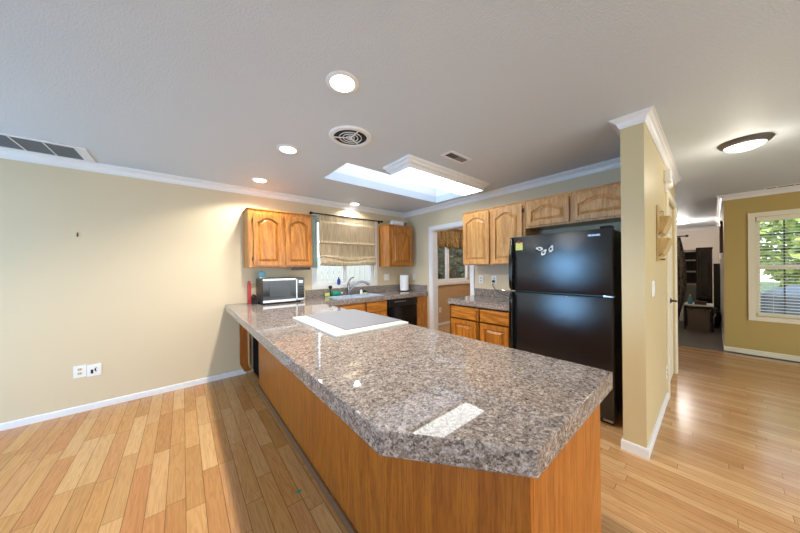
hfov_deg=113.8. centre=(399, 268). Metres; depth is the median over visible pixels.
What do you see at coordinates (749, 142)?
flush light
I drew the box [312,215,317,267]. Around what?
curtain
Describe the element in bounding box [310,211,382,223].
curtain rod
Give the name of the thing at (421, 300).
filler panel
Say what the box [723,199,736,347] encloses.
wall
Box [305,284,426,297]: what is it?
backsplash
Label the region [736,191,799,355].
wall
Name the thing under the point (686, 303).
side table
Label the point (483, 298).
countertop
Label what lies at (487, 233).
upper cabinet
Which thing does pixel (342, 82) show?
recessed light
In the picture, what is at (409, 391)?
countertop
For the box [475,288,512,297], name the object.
backsplash
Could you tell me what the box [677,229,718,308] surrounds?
wall
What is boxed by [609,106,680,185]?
trim
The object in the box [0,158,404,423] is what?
wall
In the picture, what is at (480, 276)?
power outlet
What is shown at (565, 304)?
refrigerator
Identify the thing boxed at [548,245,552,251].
magnet
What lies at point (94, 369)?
jack plate
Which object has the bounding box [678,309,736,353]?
floor
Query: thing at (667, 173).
door chime
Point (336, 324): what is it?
cooktop
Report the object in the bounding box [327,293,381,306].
sink
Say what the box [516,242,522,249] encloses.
sticky note
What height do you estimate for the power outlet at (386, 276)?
0.115 m
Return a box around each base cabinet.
[239,324,600,532]
[336,300,386,315]
[450,304,509,347]
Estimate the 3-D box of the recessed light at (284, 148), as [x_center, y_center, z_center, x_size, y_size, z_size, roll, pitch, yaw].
[-0.989,-1.044,2.305,0.184,0.016,0.184,-1,0,-40]
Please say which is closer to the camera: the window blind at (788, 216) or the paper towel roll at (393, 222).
the window blind at (788, 216)
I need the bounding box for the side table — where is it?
[684,302,713,331]
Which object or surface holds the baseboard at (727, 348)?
attached to the wall at (721, 255)
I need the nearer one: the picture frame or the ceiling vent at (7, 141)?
the ceiling vent at (7, 141)
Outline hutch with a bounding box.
[683,247,712,322]
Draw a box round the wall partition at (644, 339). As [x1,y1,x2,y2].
[620,122,675,447]
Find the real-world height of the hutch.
1.731 m
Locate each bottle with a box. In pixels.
[331,291,342,295]
[688,294,692,303]
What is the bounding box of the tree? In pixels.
[760,218,799,286]
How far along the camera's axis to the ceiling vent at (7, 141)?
2.21 m
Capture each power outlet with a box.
[73,365,86,378]
[384,274,388,279]
[479,275,482,282]
[492,276,496,283]
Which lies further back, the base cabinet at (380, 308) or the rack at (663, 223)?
the base cabinet at (380, 308)
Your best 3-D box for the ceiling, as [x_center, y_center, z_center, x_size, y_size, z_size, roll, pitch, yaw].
[2.842,-1.148,2.507,15.800,0.100,8.400,-1,0,-40]
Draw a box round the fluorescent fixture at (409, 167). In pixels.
[383,154,488,194]
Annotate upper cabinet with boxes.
[242,207,312,267]
[379,224,411,266]
[462,201,536,264]
[525,181,620,230]
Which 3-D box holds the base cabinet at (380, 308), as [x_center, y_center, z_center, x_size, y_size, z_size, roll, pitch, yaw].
[-0.807,0.929,3.980,1.115,0.845,0.611,-1,0,-40]
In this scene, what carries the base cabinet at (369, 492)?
on the floor at (214, 456)
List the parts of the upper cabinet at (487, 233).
panel, door, moulding, panel, door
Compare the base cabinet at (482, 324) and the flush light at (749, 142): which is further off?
the base cabinet at (482, 324)
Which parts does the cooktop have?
glass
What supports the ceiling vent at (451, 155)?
in the ceiling
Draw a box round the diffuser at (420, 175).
[391,167,481,194]
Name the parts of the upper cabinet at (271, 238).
door, panel, moulding, door, panel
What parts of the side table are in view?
leg, leg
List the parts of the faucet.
spout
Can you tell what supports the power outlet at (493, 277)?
attached to the wall at (420, 223)
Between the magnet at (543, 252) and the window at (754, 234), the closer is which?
the magnet at (543, 252)
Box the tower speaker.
[713,263,720,324]
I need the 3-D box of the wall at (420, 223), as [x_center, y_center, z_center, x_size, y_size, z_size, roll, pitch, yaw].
[1.213,0.123,3.922,0.120,2.410,3.615,-1,0,-40]
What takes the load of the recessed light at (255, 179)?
in the ceiling
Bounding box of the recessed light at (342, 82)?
[326,70,358,93]
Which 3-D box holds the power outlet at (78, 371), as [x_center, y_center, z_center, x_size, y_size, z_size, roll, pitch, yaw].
[-3.076,0.992,2.506,0.082,0.115,0.010,-1,0,-40]
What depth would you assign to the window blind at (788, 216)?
3.68 m
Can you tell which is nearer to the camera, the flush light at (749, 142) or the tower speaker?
the flush light at (749, 142)
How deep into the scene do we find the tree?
6.62 m
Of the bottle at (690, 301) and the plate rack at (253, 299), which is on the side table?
the bottle at (690, 301)
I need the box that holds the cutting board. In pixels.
[247,281,250,303]
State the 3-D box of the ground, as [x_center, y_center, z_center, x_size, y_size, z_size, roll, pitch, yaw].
[0.660,1.677,7.046,70.000,0.100,70.000,-1,0,-40]
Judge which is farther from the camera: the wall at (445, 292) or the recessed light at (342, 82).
the wall at (445, 292)
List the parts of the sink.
bowl, bowl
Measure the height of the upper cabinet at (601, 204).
0.327 m
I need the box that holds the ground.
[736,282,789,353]
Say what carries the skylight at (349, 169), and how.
attached to the ceiling
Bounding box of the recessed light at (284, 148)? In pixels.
[277,144,298,153]
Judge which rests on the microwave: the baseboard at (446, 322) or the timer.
the timer
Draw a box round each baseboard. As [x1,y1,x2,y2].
[0,369,245,430]
[438,321,449,325]
[621,392,668,459]
[721,323,799,361]
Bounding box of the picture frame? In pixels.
[719,221,722,252]
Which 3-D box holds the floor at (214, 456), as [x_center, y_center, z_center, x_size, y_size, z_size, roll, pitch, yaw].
[0.872,1.365,0.820,10.360,0.050,8.160,-1,0,-40]
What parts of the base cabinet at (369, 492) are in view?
recess panel, toe trim, panel, panel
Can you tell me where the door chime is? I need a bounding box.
[664,169,671,192]
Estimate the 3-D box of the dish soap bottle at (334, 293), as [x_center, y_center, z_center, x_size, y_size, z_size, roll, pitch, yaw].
[-0.997,0.398,4.152,0.195,0.068,0.068,-1,0,-40]
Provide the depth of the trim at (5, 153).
3.04 m
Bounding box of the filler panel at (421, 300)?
[417,296,426,327]
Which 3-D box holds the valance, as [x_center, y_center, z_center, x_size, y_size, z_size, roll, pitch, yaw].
[1.367,-0.683,6.329,1.383,0.462,0.048,-1,0,-40]
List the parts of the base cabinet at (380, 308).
drawer, drawer, door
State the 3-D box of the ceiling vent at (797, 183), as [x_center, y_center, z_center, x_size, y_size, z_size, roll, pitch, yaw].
[5.372,-1.127,3.463,0.110,0.006,0.630,-1,0,-40]
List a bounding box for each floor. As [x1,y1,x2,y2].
[0,323,799,532]
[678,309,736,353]
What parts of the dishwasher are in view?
control panel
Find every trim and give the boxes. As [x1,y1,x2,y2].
[0,147,620,217]
[428,221,474,330]
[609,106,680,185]
[665,189,677,399]
[677,185,799,231]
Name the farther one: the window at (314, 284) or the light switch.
the window at (314, 284)
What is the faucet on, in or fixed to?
on the countertop at (409, 391)
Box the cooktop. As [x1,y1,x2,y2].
[293,309,407,337]
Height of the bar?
0.033 m
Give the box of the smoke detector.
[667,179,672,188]
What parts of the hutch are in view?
shelf frame, door, dark glass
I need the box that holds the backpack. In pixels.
[711,307,720,326]
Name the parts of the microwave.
door, steel trim, steel trim, handle, control panel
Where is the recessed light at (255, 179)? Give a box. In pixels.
[251,177,268,182]
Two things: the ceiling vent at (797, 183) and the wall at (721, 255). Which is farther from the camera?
the wall at (721, 255)
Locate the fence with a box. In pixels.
[317,257,369,281]
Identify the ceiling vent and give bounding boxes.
[0,133,95,162]
[329,125,371,146]
[441,151,471,163]
[764,183,799,189]
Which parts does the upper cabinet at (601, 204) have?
panel, door, moulding, door, panel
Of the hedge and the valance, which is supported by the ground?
the hedge
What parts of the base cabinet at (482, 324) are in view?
drawer, door, panel, drawer, door, panel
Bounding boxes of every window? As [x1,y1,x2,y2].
[311,214,376,289]
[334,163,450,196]
[438,247,469,285]
[748,208,799,324]
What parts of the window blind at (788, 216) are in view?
rail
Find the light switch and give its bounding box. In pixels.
[651,281,654,296]
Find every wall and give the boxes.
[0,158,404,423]
[404,167,620,328]
[438,228,469,322]
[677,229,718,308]
[719,204,724,343]
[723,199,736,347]
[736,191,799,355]
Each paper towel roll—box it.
[390,220,403,225]
[400,272,408,290]
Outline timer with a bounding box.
[258,271,265,277]
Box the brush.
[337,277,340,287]
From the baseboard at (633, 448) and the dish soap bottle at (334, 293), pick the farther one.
the dish soap bottle at (334, 293)
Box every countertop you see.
[225,284,612,477]
[448,288,512,310]
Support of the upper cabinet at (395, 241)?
attached to the wall at (146, 282)
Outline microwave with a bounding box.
[256,277,303,304]
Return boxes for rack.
[251,294,256,303]
[656,205,673,260]
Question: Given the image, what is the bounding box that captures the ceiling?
[0,0,799,228]
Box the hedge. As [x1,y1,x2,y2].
[437,246,464,278]
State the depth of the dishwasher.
4.31 m
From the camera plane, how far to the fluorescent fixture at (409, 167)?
2.82 m
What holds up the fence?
on the ground
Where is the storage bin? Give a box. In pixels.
[686,306,710,330]
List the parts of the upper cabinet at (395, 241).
moulding, panel, door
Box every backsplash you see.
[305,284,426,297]
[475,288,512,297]
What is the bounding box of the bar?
[292,267,309,269]
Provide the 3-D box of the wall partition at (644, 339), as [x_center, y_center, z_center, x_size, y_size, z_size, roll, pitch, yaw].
[2.561,0.111,2.610,2.326,2.410,0.127,-1,0,-40]
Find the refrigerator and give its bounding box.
[492,225,622,424]
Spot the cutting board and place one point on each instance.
(249, 282)
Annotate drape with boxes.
[677,237,685,319]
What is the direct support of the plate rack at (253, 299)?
on the countertop at (409, 391)
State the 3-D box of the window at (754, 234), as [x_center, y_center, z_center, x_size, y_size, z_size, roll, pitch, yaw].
[5.590,-0.025,3.474,0.110,1.585,1.150,-1,0,-40]
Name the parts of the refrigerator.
handle, handle, freezer door, fridge door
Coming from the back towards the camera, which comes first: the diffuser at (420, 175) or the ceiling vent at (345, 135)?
the diffuser at (420, 175)
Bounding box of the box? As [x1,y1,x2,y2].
[694,300,706,304]
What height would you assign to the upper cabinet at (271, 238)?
0.730 m
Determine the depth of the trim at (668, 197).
2.64 m
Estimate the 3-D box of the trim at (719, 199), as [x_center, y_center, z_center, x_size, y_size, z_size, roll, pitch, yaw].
[6.748,-1.111,4.910,3.172,0.078,7.268,-1,0,12]
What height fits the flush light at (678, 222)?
0.055 m
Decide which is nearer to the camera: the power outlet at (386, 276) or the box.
the power outlet at (386, 276)
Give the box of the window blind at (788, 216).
[756,213,799,317]
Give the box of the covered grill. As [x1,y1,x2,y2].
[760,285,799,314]
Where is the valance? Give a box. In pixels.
[437,230,462,248]
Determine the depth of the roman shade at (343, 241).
4.25 m
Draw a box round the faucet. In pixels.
[346,277,369,294]
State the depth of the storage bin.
5.31 m
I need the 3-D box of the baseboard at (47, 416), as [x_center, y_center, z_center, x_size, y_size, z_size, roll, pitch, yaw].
[-3.779,1.362,1.917,4.620,0.060,0.012,-1,0,-40]
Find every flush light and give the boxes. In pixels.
[677,221,691,224]
[717,132,774,152]
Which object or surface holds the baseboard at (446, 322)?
attached to the wall at (445, 292)
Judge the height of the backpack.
0.420 m
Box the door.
[669,206,676,380]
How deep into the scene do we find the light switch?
1.99 m
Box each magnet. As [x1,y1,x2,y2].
[541,248,546,254]
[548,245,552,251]
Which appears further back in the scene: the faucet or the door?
the faucet
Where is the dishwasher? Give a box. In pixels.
[387,297,416,325]
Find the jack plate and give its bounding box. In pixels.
[87,363,101,376]
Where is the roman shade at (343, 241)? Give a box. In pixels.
[318,214,375,265]
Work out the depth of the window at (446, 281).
6.30 m
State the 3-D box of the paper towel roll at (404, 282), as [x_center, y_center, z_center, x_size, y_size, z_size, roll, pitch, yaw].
[0.079,0.244,4.854,0.170,0.358,0.170,-1,0,-40]
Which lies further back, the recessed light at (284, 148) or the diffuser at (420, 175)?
the diffuser at (420, 175)

